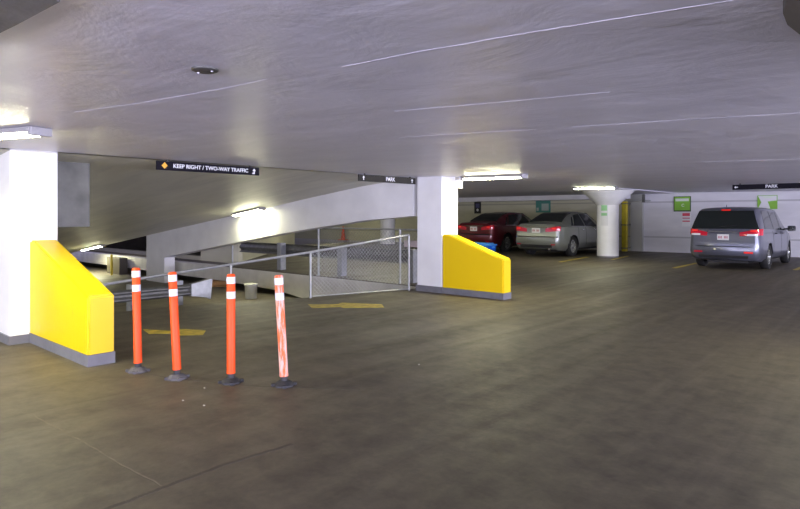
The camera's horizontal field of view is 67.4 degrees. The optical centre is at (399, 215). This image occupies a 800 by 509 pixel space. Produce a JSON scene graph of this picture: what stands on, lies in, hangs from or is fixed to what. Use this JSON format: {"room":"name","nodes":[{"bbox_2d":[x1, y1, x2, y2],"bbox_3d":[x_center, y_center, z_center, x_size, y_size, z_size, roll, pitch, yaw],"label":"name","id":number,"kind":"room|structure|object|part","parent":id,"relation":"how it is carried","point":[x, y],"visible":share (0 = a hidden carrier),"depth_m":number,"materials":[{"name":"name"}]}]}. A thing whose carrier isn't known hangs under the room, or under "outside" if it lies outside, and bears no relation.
{"room":"parking garage","nodes":[
{"label":"parking garage","id":0,"kind":"room"},
{"bbox_2d":[0,148,57,335],"bbox_3d":[-4.629,0.350,7.405,0.710,2.300,0.510,0,0,42],"label":"wall column","id":1,"kind":"structure","parent":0,"point":[28,180],"depth_m":7.10,"materials":[{"name":"white paint"}]},
{"bbox_2d":[0,332,29,345],"bbox_3d":[-4.629,1.450,7.405,0.750,0.100,0.550,0,0,42],"label":"baseboard","id":2,"kind":"structure","parent":1,"relation":"attached to","point":[19,339],"depth_m":7.04,"materials":[{"name":"grey paint"}]},
{"bbox_2d":[105,236,145,248],"bbox_3d":[-25.083,0.550,32.071,0.200,3.500,38.100,0,0,42],"label":"wall","id":3,"kind":"structure","parent":0,"point":[140,242],"depth_m":39.93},
{"bbox_2d":[90,247,224,262],"bbox_3d":[-9.130,2.050,27.221,30.000,0.500,0.200,0,0,42],"label":"wall","id":4,"kind":"structure","parent":0,"point":[186,256],"depth_m":31.36,"materials":[{"name":"white concrete"}]},
{"bbox_2d":[86,250,228,264],"bbox_3d":[-10.643,1.660,23.598,14.600,0.280,0.570,0,0,42],"label":"ledge","id":5,"kind":"object","parent":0,"point":[117,253],"visible":0.07,"depth_m":21.46,"materials":[{"name":"concrete"}]},
{"bbox_2d":[79,248,300,311],"bbox_3d":[-13.036,2.230,21.090,32.400,0.180,37.900,0,0,42],"label":"floor","id":6,"kind":"structure","parent":0,"point":[218,294],"depth_m":17.47,"materials":[{"name":"concrete"}]},
{"bbox_2d":[110,254,112,274],"bbox_3d":[-10.435,1.760,21.708,0.080,0.760,0.080,0,0,42],"label":"bollard","id":7,"kind":"object","parent":6,"relation":"on","point":[111,255],"visible":1,"depth_m":21.68,"materials":[{"name":"yellow"}]},
{"bbox_2d":[107,257,127,274],"bbox_3d":[-10.532,1.840,22.324,1.100,0.600,0.315,0,0,42],"label":"locker","id":8,"kind":"object","parent":6,"relation":"on","point":[120,264],"visible":0.9,"depth_m":22.02,"materials":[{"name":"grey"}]},
{"bbox_3d":[-10.826,1.840,22.387,0.480,0.520,0.015,0,0,42],"label":"door","id":9,"kind":"part","parent":8,"relation":"part of","materials":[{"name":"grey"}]},
{"bbox_2d":[110,278,211,310],"bbox_3d":[-5.658,1.695,10.073,0.290,0.890,5.400,0,0,42],"label":"guardrail","id":10,"kind":"object","parent":6,"relation":"on","point":[202,288],"visible":0.29,"depth_m":11.31,"materials":[{"name":"metal"}]},
{"bbox_3d":[-4.896,1.695,11.002,0.180,0.890,0.170,0,0,42],"label":"post","id":11,"kind":"part","parent":10,"relation":"part of","materials":[{"name":"grey metal"}]},
{"bbox_3d":[-4.327,1.695,11.633,0.180,0.890,0.170,0,0,42],"label":"post","id":12,"kind":"part","parent":10,"relation":"part of","materials":[{"name":"grey metal"}]},
{"bbox_2d":[212,279,236,286],"bbox_3d":[-5.707,2.060,18.609,1.100,0.160,1.000,0,0,0],"label":"plywood sheet","id":13,"kind":"object","parent":6,"relation":"on","point":[215,283],"visible":0.32,"depth_m":18.31,"materials":[{"name":"brown wood"}]},
{"bbox_2d":[244,283,257,298],"bbox_3d":[-3.865,1.944,15.564,0.344,0.392,0.344,0,0,42],"label":"bucket","id":14,"kind":"object","parent":6,"relation":"on","point":[250,288],"visible":1,"depth_m":15.43,"materials":[{"name":"grey plastic"}]},
{"bbox_3d":[-3.865,1.772,15.564,0.344,0.047,0.344,0,0,42],"label":"lid","id":15,"kind":"part","parent":14,"relation":"part of","materials":[{"name":"white plastic"}]},
{"bbox_2d":[339,226,346,239],"bbox_3d":[-3.544,1.065,37.370,0.480,0.870,0.480,0,0,42],"label":"traffic cone","id":16,"kind":"object","parent":6,"relation":"on","point":[342,233],"visible":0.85,"depth_m":37.29,"materials":[{"name":"orange plastic"}]},
{"bbox_2d":[0,148,383,252],"bbox_3d":[-15.421,0.515,12.015,23.000,3.170,21.220,0,0,42],"label":"ceiling","id":17,"kind":"structure","parent":0,"point":[130,198],"depth_m":12.25,"materials":[{"name":"paint"}]},
{"bbox_2d":[58,161,89,226],"bbox_3d":[-4.453,-0.290,7.989,0.100,0.900,0.585,0,0,42],"label":"panel","id":18,"kind":"object","parent":17,"relation":"hanging from","point":[73,178],"visible":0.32,"depth_m":8.02,"materials":[{"name":"metal"}]},
{"bbox_2d":[80,244,104,250],"bbox_3d":[-11.472,1.189,22.373,1.863,0.308,0.200,0,0,42],"label":"ceiling lamp","id":19,"kind":"object","parent":17,"relation":"attached to","point":[103,245],"visible":1,"depth_m":22.18,"materials":[{"name":"grey"}]},
{"bbox_2d":[231,207,265,216],"bbox_3d":[-3.947,-0.103,15.598,1.313,0.239,0.200,0,0,42],"label":"ceiling lamp","id":20,"kind":"object","parent":17,"relation":"attached to","point":[237,214],"visible":1,"depth_m":15.47,"materials":[{"name":"grey plastic"}]},
{"bbox_2d":[201,243,241,262],"bbox_3d":[-5.947,0.300,19.922,2.300,2.440,0.150,0,0,42],"label":"wall","id":21,"kind":"structure","parent":0,"point":[222,254],"depth_m":19.76,"materials":[{"name":"grey concrete"}]},
{"bbox_2d":[234,233,294,262],"bbox_3d":[-5.371,0.300,25.052,0.150,2.440,11.919,0,0,-1],"label":"wall","id":22,"kind":"structure","parent":0,"point":[288,238],"depth_m":23.25,"materials":[{"name":"grey concrete"}]},
{"bbox_2d":[146,176,416,282],"bbox_3d":[-3.971,0.570,16.191,11.730,3.140,0.350,0,0,42],"label":"beam","id":23,"kind":"structure","parent":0,"point":[381,201],"depth_m":14.96,"materials":[{"name":"white paint"}]},
{"bbox_2d":[0,241,799,508],"bbox_3d":[-0.410,1.610,9.856,35.800,0.220,38.100,0,0,42],"label":"floor","id":24,"kind":"structure","parent":0,"point":[637,380],"depth_m":4.83,"materials":[{"name":"concrete"}]},
{"bbox_2d":[29,240,114,366],"bbox_3d":[-3.656,0.895,6.629,1.754,1.210,0.268,0,0,42],"label":"barrier","id":25,"kind":"object","parent":24,"relation":"on","point":[72,311],"visible":1,"depth_m":6.36,"materials":[{"name":"paint"}]},
{"bbox_2d":[34,415,162,485],"bbox_3d":[-2.043,1.499,3.929,1.870,0.002,0.024,0,0,40],"label":"floor crack","id":26,"kind":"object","parent":24,"relation":"on","point":[34,415],"depth_m":3.79,"materials":[{"name":"grey concrete"}]},
{"bbox_2d":[125,268,149,373],"bbox_3d":[-2.527,1.000,5.788,0.191,0.999,0.191,0,0,42],"label":"delineator post","id":27,"kind":"object","parent":24,"relation":"on","point":[136,281],"visible":1,"depth_m":5.76,"materials":[{"name":"orange plastic"}]},
{"bbox_2d":[143,329,205,334],"bbox_3d":[-2.936,1.498,7.761,0.973,0.004,0.378,0,0,13],"label":"painted arrow","id":28,"kind":"object","parent":24,"relation":"on","point":[182,331],"visible":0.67,"depth_m":7.71,"materials":[{"name":"yellow paint"}]},
{"bbox_2d":[164,272,189,380],"bbox_3d":[-2.058,1.008,5.538,0.191,0.984,0.191,0,0,19],"label":"delineator post","id":29,"kind":"object","parent":24,"relation":"on","point":[177,375],"visible":1,"depth_m":5.51,"materials":[{"name":"orange plastic"}]},
{"bbox_2d":[104,443,292,508],"bbox_3d":[-1.129,1.499,3.507,0.079,0.002,1.218,0,0,42],"label":"floor crack","id":30,"kind":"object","parent":24,"relation":"on","point":[286,445],"depth_m":3.44,"materials":[{"name":"grey concrete"}]},
{"bbox_2d":[218,274,243,385],"bbox_3d":[-1.522,1.011,5.405,0.191,0.978,0.191,0,0,19],"label":"delineator post","id":31,"kind":"object","parent":24,"relation":"on","point":[231,379],"visible":1,"depth_m":5.37,"materials":[{"name":"orange plastic"}]},
{"bbox_2d":[71,251,415,297],"bbox_3d":[-7.820,1.840,20.457,23.000,0.640,0.300,0,0,42],"label":"trim","id":32,"kind":"structure","parent":24,"relation":"attached to","point":[297,285],"depth_m":16.62,"materials":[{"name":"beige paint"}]},
{"bbox_2d":[102,234,409,297],"bbox_3d":[-2.863,0.929,10.284,7.121,1.143,0.583,0,0,-35],"label":"handrail","id":33,"kind":"object","parent":24,"relation":"on","point":[310,253],"visible":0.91,"depth_m":11.22,"materials":[{"name":"metal"}]},
{"bbox_3d":[-1.637,1.080,10.960,0.042,0.840,0.044,0,0,42],"label":"post","id":34,"kind":"part","parent":33,"relation":"part of","materials":[{"name":"metal"}]},
{"bbox_3d":[-0.729,1.470,11.535,2.150,0.024,0.024,0,0,-32],"label":"rail","id":35,"kind":"part","parent":33,"relation":"part of","materials":[{"name":"metal"}]},
{"bbox_3d":[0.180,0.940,12.111,0.042,1.120,0.044,0,0,42],"label":"post","id":36,"kind":"part","parent":33,"relation":"part of","materials":[{"name":"metal"}]},
{"bbox_2d":[271,275,296,388],"bbox_3d":[-1.026,1.010,5.310,0.191,0.980,0.191,0,0,25],"label":"delineator post","id":37,"kind":"object","parent":24,"relation":"on","point":[284,382],"visible":1,"depth_m":5.28,"materials":[{"name":"orange plastic"}]},
{"bbox_2d":[232,227,416,283],"bbox_3d":[-2.479,0.890,15.554,8.301,1.220,0.052,0,0,42],"label":"fence","id":38,"kind":"object","parent":24,"relation":"on","point":[318,230],"visible":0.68,"depth_m":14.09,"materials":[{"name":"metal"}]},
{"bbox_3d":[-2.062,0.890,15.178,0.048,1.220,0.048,0,0,-25],"label":"post","id":39,"kind":"part","parent":38,"relation":"part of","materials":[{"name":"metal"}]},
{"bbox_3d":[-2.479,0.300,15.554,8.300,0.040,0.040,0,0,42],"label":"rail","id":40,"kind":"part","parent":38,"relation":"part of","materials":[{"name":"metal"}]},
{"bbox_3d":[0.000,0.890,13.322,0.048,1.220,0.048,0,0,20],"label":"post","id":41,"kind":"part","parent":38,"relation":"part of","materials":[{"name":"metal"}]},
{"bbox_2d":[404,240,416,246],"bbox_3d":[0.234,0.608,13.076,0.380,0.140,0.012,0,0,42],"label":"plate","id":42,"kind":"object","parent":38,"relation":"attached to","point":[412,243],"visible":0.64,"depth_m":13.05,"materials":[{"name":"grey"}]},
{"bbox_2d":[239,242,416,282],"bbox_3d":[-2.224,1.125,15.839,7.351,0.750,0.265,0,0,42],"label":"guardrail","id":43,"kind":"object","parent":24,"relation":"on","point":[279,249],"visible":0.59,"depth_m":15.52,"materials":[{"name":"metal"}]},
{"bbox_3d":[-3.310,1.125,16.760,0.170,0.750,0.180,0,0,42],"label":"post","id":44,"kind":"part","parent":43,"relation":"part of","materials":[{"name":"grey metal"}]},
{"bbox_3d":[-1.459,1.125,15.093,0.170,0.750,0.180,0,0,42],"label":"post","id":45,"kind":"part","parent":43,"relation":"part of","materials":[{"name":"grey metal"}]},
{"bbox_3d":[0.293,1.125,13.516,0.170,0.750,0.180,0,0,42],"label":"post","id":46,"kind":"part","parent":43,"relation":"part of","materials":[{"name":"grey metal"}]},
{"bbox_2d":[308,303,383,307],"bbox_3d":[-0.917,1.498,10.079,1.265,0.004,0.591,0,0,-5],"label":"painted arrow","id":47,"kind":"object","parent":24,"relation":"on","point":[343,305],"visible":1,"depth_m":10.03,"materials":[{"name":"yellow paint"}]},
{"bbox_2d":[380,219,394,244],"bbox_3d":[-0.647,0.285,31.263,1.900,2.430,1.900,0,0,42],"label":"round column","id":48,"kind":"structure","parent":24,"relation":"on","point":[388,223],"depth_m":30.93,"materials":[{"name":"white paint"}]},
{"bbox_2d":[443,234,510,299],"bbox_3d":[1.421,0.930,11.275,1.384,1.140,0.268,0,0,42],"label":"barrier","id":49,"kind":"object","parent":24,"relation":"on","point":[472,269],"visible":1,"depth_m":11.16,"materials":[{"name":"paint"}]},
{"bbox_2d":[474,242,496,251],"bbox_3d":[3.180,1.270,23.492,1.180,0.460,0.540,0,0,42],"label":"tote","id":50,"kind":"object","parent":24,"relation":"on","point":[491,246],"visible":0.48,"depth_m":23.12,"materials":[{"name":"blue plastic"}]},
{"bbox_3d":[3.172,1.093,23.499,1.160,0.105,0.540,0,0,42],"label":"lid","id":51,"kind":"part","parent":50,"relation":"part of","materials":[{"name":"blue plastic"}]},
{"bbox_2d":[458,212,530,251],"bbox_3d":[4.755,0.660,26.726,2.449,1.680,5.193,0,0,42],"label":"sedan","id":52,"kind":"object","parent":24,"relation":"on","point":[499,228],"visible":0.7,"depth_m":25.01,"materials":[{"name":"red paint"}]},
{"bbox_2d":[481,225,493,229],"bbox_3d":[3.560,0.471,24.414,0.553,0.231,0.137,0,0,29],"label":"tail lamp","id":53,"kind":"object","parent":52,"relation":"attached to","point":[483,227],"depth_m":24.37,"materials":[{"name":"red plastic"}]},
{"bbox_2d":[516,211,596,256],"bbox_3d":[6.694,0.660,23.904,2.449,1.680,5.193,0,0,42],"label":"sedan","id":54,"kind":"object","parent":24,"relation":"on","point":[568,232],"visible":0.86,"depth_m":22.29,"materials":[{"name":"silver metal"}]},
{"bbox_2d":[516,225,526,231],"bbox_3d":[4.519,0.471,22.473,0.137,0.231,0.553,0,0,-35],"label":"tail lamp","id":55,"kind":"object","parent":54,"relation":"attached to","point":[521,228],"depth_m":22.41,"materials":[{"name":"red plastic"}]},
{"bbox_2d":[545,226,560,231],"bbox_3d":[5.499,0.471,21.591,0.553,0.231,0.137,0,0,29],"label":"tail lamp","id":56,"kind":"object","parent":54,"relation":"attached to","point":[547,228],"depth_m":21.55,"materials":[{"name":"red plastic"}]},
{"bbox_2d":[581,190,634,257],"bbox_3d":[7.620,0.265,22.003,1.900,2.471,1.900,0,0,42],"label":"round column","id":57,"kind":"structure","parent":24,"relation":"on","point":[607,236],"depth_m":21.64,"materials":[{"name":"white paint"}]},
{"bbox_2d":[601,205,607,225],"bbox_3d":[7.387,-0.035,21.698,0.263,0.770,0.035,0,0,37],"label":"notice","id":58,"kind":"object","parent":57,"relation":"attached to","point":[604,208],"visible":1,"depth_m":21.68,"materials":[{"name":"white paper"}]},
{"bbox_2d":[601,205,606,210],"bbox_3d":[7.379,-0.290,21.695,0.214,0.200,0.020,0,0,38],"label":"print","id":59,"kind":"object","parent":58,"relation":"attached to","point":[603,207],"depth_m":21.68,"materials":[{"name":"green paper"}]},
{"bbox_2d":[621,201,630,250],"bbox_3d":[9.679,0.410,25.633,0.230,2.180,0.630,0,0,42],"label":"pipe","id":60,"kind":"object","parent":24,"relation":"on","point":[624,224],"visible":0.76,"depth_m":25.41,"materials":[{"name":"metal"}]},
{"bbox_2d":[690,205,795,268],"bbox_3d":[10.739,0.589,18.682,2.340,1.822,5.162,0,0,42],"label":"minivan","id":61,"kind":"object","parent":24,"relation":"on","point":[718,234],"visible":1,"depth_m":16.95,"materials":[{"name":"grey paint"}]},
{"bbox_2d":[690,228,706,235],"bbox_3d":[8.648,0.454,17.364,0.524,0.215,0.297,0,0,42],"label":"tail lamp","id":62,"kind":"object","parent":61,"relation":"attached to","point":[695,231],"depth_m":17.25,"materials":[{"name":"red plastic"}]},
{"bbox_3d":[9.046,0.591,16.802,0.296,0.162,0.022,0,0,42],"label":"number plate","id":63,"kind":"part","parent":61,"relation":"part of","materials":[{"name":"white metal"}]},
{"bbox_2d":[740,229,763,235],"bbox_3d":[9.647,0.454,16.464,0.524,0.215,0.297,0,0,42],"label":"tail lamp","id":64,"kind":"object","parent":61,"relation":"attached to","point":[743,232],"depth_m":16.36,"materials":[{"name":"red plastic"}]},
{"bbox_2d":[783,0,799,33],"bbox_3d":[2.035,0.402,1.424,1.900,2.196,1.900,0,0,42],"label":"round column","id":65,"kind":"structure","parent":24,"relation":"on","point":[791,8],"depth_m":1.89,"materials":[{"name":"grey paint"}]},
{"bbox_2d":[0,0,799,192],"bbox_3d":[5.832,-0.910,4.236,19.000,0.679,38.100,0,0,42],"label":"ceiling","id":66,"kind":"structure","parent":0,"point":[732,59],"depth_m":3.33,"materials":[{"name":"paint"}]},
{"bbox_2d":[0,126,51,138],"bbox_3d":[-3.640,-0.722,5.380,1.344,0.074,0.200,1,0,26],"label":"ceiling lamp","id":67,"kind":"object","parent":66,"relation":"attached to","point":[27,131],"visible":1,"depth_m":5.11,"materials":[{"name":"grey plastic"}]},
{"bbox_2d":[0,0,59,32],"bbox_3d":[-1.320,-0.718,2.050,0.273,0.042,0.996,0,0,-30],"label":"trim","id":68,"kind":"structure","parent":66,"relation":"attached to","point":[12,12],"depth_m":2.02,"materials":[{"name":"concrete"}]},
{"bbox_2d":[78,79,266,111],"bbox_3d":[-1.495,-0.733,3.739,1.978,0.027,0.054,0,0,35],"label":"trim","id":69,"kind":"structure","parent":66,"relation":"attached to","point":[264,79],"depth_m":3.66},
{"bbox_2d":[191,66,218,73],"bbox_3d":[-0.957,-0.714,2.945,0.132,0.023,0.132,0,0,42],"label":"ceiling lamp","id":70,"kind":"object","parent":66,"relation":"attached to","point":[198,69],"depth_m":2.92,"materials":[{"name":"grey metal"}]},
{"bbox_2d":[156,160,258,175],"bbox_3d":[-2.776,-0.713,8.824,0.028,0.155,1.660,0,0,42],"label":"direction sign","id":71,"kind":"object","parent":66,"relation":"hanging from","point":[160,165],"visible":1,"depth_m":8.76,"materials":[{"name":"black metal"}]},
{"bbox_2d":[358,173,415,183],"bbox_3d":[-0.223,-0.713,11.451,0.028,0.155,1.580,0,0,42],"label":"direction sign","id":72,"kind":"object","parent":66,"relation":"hanging from","point":[361,177],"visible":1,"depth_m":11.39,"materials":[{"name":"grey metal"}]},
{"bbox_2d":[342,26,564,66],"bbox_3d":[0.164,-0.711,2.549,1.100,0.017,0.034,0,0,36],"label":"trim","id":73,"kind":"structure","parent":66,"relation":"attached to","point":[563,26],"depth_m":2.49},
{"bbox_2d":[399,129,534,137],"bbox_3d":[0.557,-0.728,5.289,1.280,0.019,0.041,0,0,29],"label":"trim","id":74,"kind":"structure","parent":66,"relation":"attached to","point":[531,129],"depth_m":5.27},
{"bbox_2d":[460,174,527,180],"bbox_3d":[1.738,-0.721,11.219,1.366,0.074,0.200,1,1,42],"label":"ceiling lamp","id":75,"kind":"object","parent":66,"relation":"attached to","point":[510,176],"visible":1,"depth_m":11.10,"materials":[{"name":"grey plastic"}]},
{"bbox_2d":[400,92,608,110],"bbox_3d":[0.586,-0.716,3.783,1.421,0.020,0.023,0,0,30],"label":"trim","id":76,"kind":"structure","parent":66,"relation":"attached to","point":[603,92],"depth_m":3.73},
{"bbox_2d":[572,186,617,189],"bbox_3d":[6.051,-0.868,18.639,1.406,0.074,0.200,1,1,42],"label":"ceiling lamp","id":77,"kind":"object","parent":66,"relation":"attached to","point":[608,187],"visible":0.98,"depth_m":18.53,"materials":[{"name":"grey plastic"}]},
{"bbox_2d":[565,0,734,27],"bbox_3d":[0.848,-0.702,2.085,0.553,0.011,0.010,0,0,32],"label":"trim","id":78,"kind":"structure","parent":66,"relation":"attached to","point":[730,0],"depth_m":2.07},
{"bbox_2d":[577,113,798,126],"bbox_3d":[2.046,-0.709,4.444,1.531,0.022,0.043,0,0,29],"label":"trim","id":79,"kind":"structure","parent":66,"relation":"attached to","point":[788,113],"depth_m":4.39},
{"bbox_2d":[732,183,799,189],"bbox_3d":[9.256,-0.755,14.943,1.750,0.160,0.028,0,0,42],"label":"direction sign","id":80,"kind":"object","parent":66,"relation":"hanging from","point":[778,185],"visible":1,"depth_m":15.01,"materials":[{"name":"black metal"}]},
{"bbox_2d":[417,176,457,286],"bbox_3d":[0.753,0.355,12.052,0.630,2.290,0.520,0,0,42],"label":"wall column","id":81,"kind":"structure","parent":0,"point":[437,203],"depth_m":11.84,"materials":[{"name":"white paint"}]},
{"bbox_2d":[416,285,442,292],"bbox_3d":[0.753,1.440,12.052,0.670,0.120,0.560,0,0,42],"label":"baseboard","id":82,"kind":"structure","parent":81,"relation":"attached to","point":[434,289],"depth_m":11.83,"materials":[{"name":"grey paint"}]},
{"bbox_2d":[450,177,462,188],"bbox_3d":[1.108,-0.660,11.886,0.140,0.220,0.250,0,0,42],"label":"trim","id":83,"kind":"structure","parent":81,"relation":"attached to","point":[455,182],"depth_m":11.81,"materials":[{"name":"white paint"}]},
{"bbox_2d":[295,199,630,250],"bbox_3d":[-1.220,0.280,35.930,30.103,2.480,0.050,0,0,42],"label":"wall","id":84,"kind":"structure","parent":0,"point":[528,208],"depth_m":31.34,"materials":[{"name":"white paint"}]},
{"bbox_2d":[474,202,480,213],"bbox_3d":[4.031,-0.430,31.150,0.407,0.602,0.024,0,0,42],"label":"wall sign","id":85,"kind":"object","parent":84,"relation":"attached to","point":[477,205],"visible":0.94,"depth_m":31.15,"materials":[{"name":"black plastic"}]},
{"bbox_2d":[536,200,550,212],"bbox_3d":[6.830,-0.553,28.630,0.767,0.774,0.023,0,0,42],"label":"wall sign","id":86,"kind":"object","parent":84,"relation":"attached to","point":[541,206],"visible":0.62,"depth_m":28.60,"materials":[{"name":"teal plastic"}]},
{"bbox_2d":[542,204,548,210],"bbox_3d":[6.903,-0.425,28.551,0.368,0.333,0.003,0,0,42],"label":"print","id":87,"kind":"object","parent":86,"relation":"attached to","point":[545,207],"depth_m":28.53,"materials":[{"name":"grey"}]},
{"bbox_2d":[624,194,650,201],"bbox_3d":[9.992,-0.730,25.270,0.850,0.340,0.770,0,0,42],"label":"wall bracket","id":88,"kind":"object","parent":84,"relation":"attached to","point":[643,195],"visible":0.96,"depth_m":24.82,"materials":[{"name":"metal"}]},
{"bbox_2d":[366,174,677,197],"bbox_3d":[-5.891,-1.060,29.324,32.000,0.280,16.500,0,0,42],"label":"ceiling","id":89,"kind":"structure","parent":0,"point":[470,189],"depth_m":21.65,"materials":[{"name":"paint"}]},
{"bbox_2d":[458,195,630,201],"bbox_3d":[4.173,-0.830,29.816,14.300,0.220,0.700,0,0,42],"label":"beam","id":90,"kind":"structure","parent":89,"relation":"attached to","point":[554,197],"depth_m":27.87,"materials":[{"name":"white paint"}]},
{"bbox_2d":[295,191,799,256],"bbox_3d":[6.622,0.550,29.024,51.000,3.500,0.200,0,0,42],"label":"wall","id":91,"kind":"structure","parent":0,"point":[664,231],"depth_m":24.40,"materials":[{"name":"white paint"}]},
{"bbox_2d":[674,196,690,211],"bbox_3d":[11.506,-0.492,24.460,0.655,0.621,0.044,0,0,42],"label":"wall sign","id":92,"kind":"object","parent":91,"relation":"attached to","point":[681,203],"visible":1,"depth_m":24.44,"materials":[{"name":"green plastic"}]},
{"bbox_2d":[682,213,689,225],"bbox_3d":[11.625,0.154,24.373,0.325,0.541,0.013,0,0,42],"label":"wall sign","id":93,"kind":"object","parent":91,"relation":"attached to","point":[685,216],"visible":1,"depth_m":24.38,"materials":[{"name":"white plastic"}]},
{"bbox_2d":[757,195,776,208],"bbox_3d":[13.746,-0.517,22.454,0.650,0.515,0.028,0,0,42],"label":"wall sign","id":94,"kind":"object","parent":91,"relation":"attached to","point":[763,201],"visible":0.9,"depth_m":22.44,"materials":[{"name":"green"}]},
{"bbox_2d":[631,194,643,250],"bbox_3d":[10.123,0.270,25.616,0.490,2.460,0.180,0,0,42],"label":"wall","id":95,"kind":"structure","parent":0,"point":[637,207],"depth_m":25.51,"materials":[{"name":"grey paint"}]}
]}

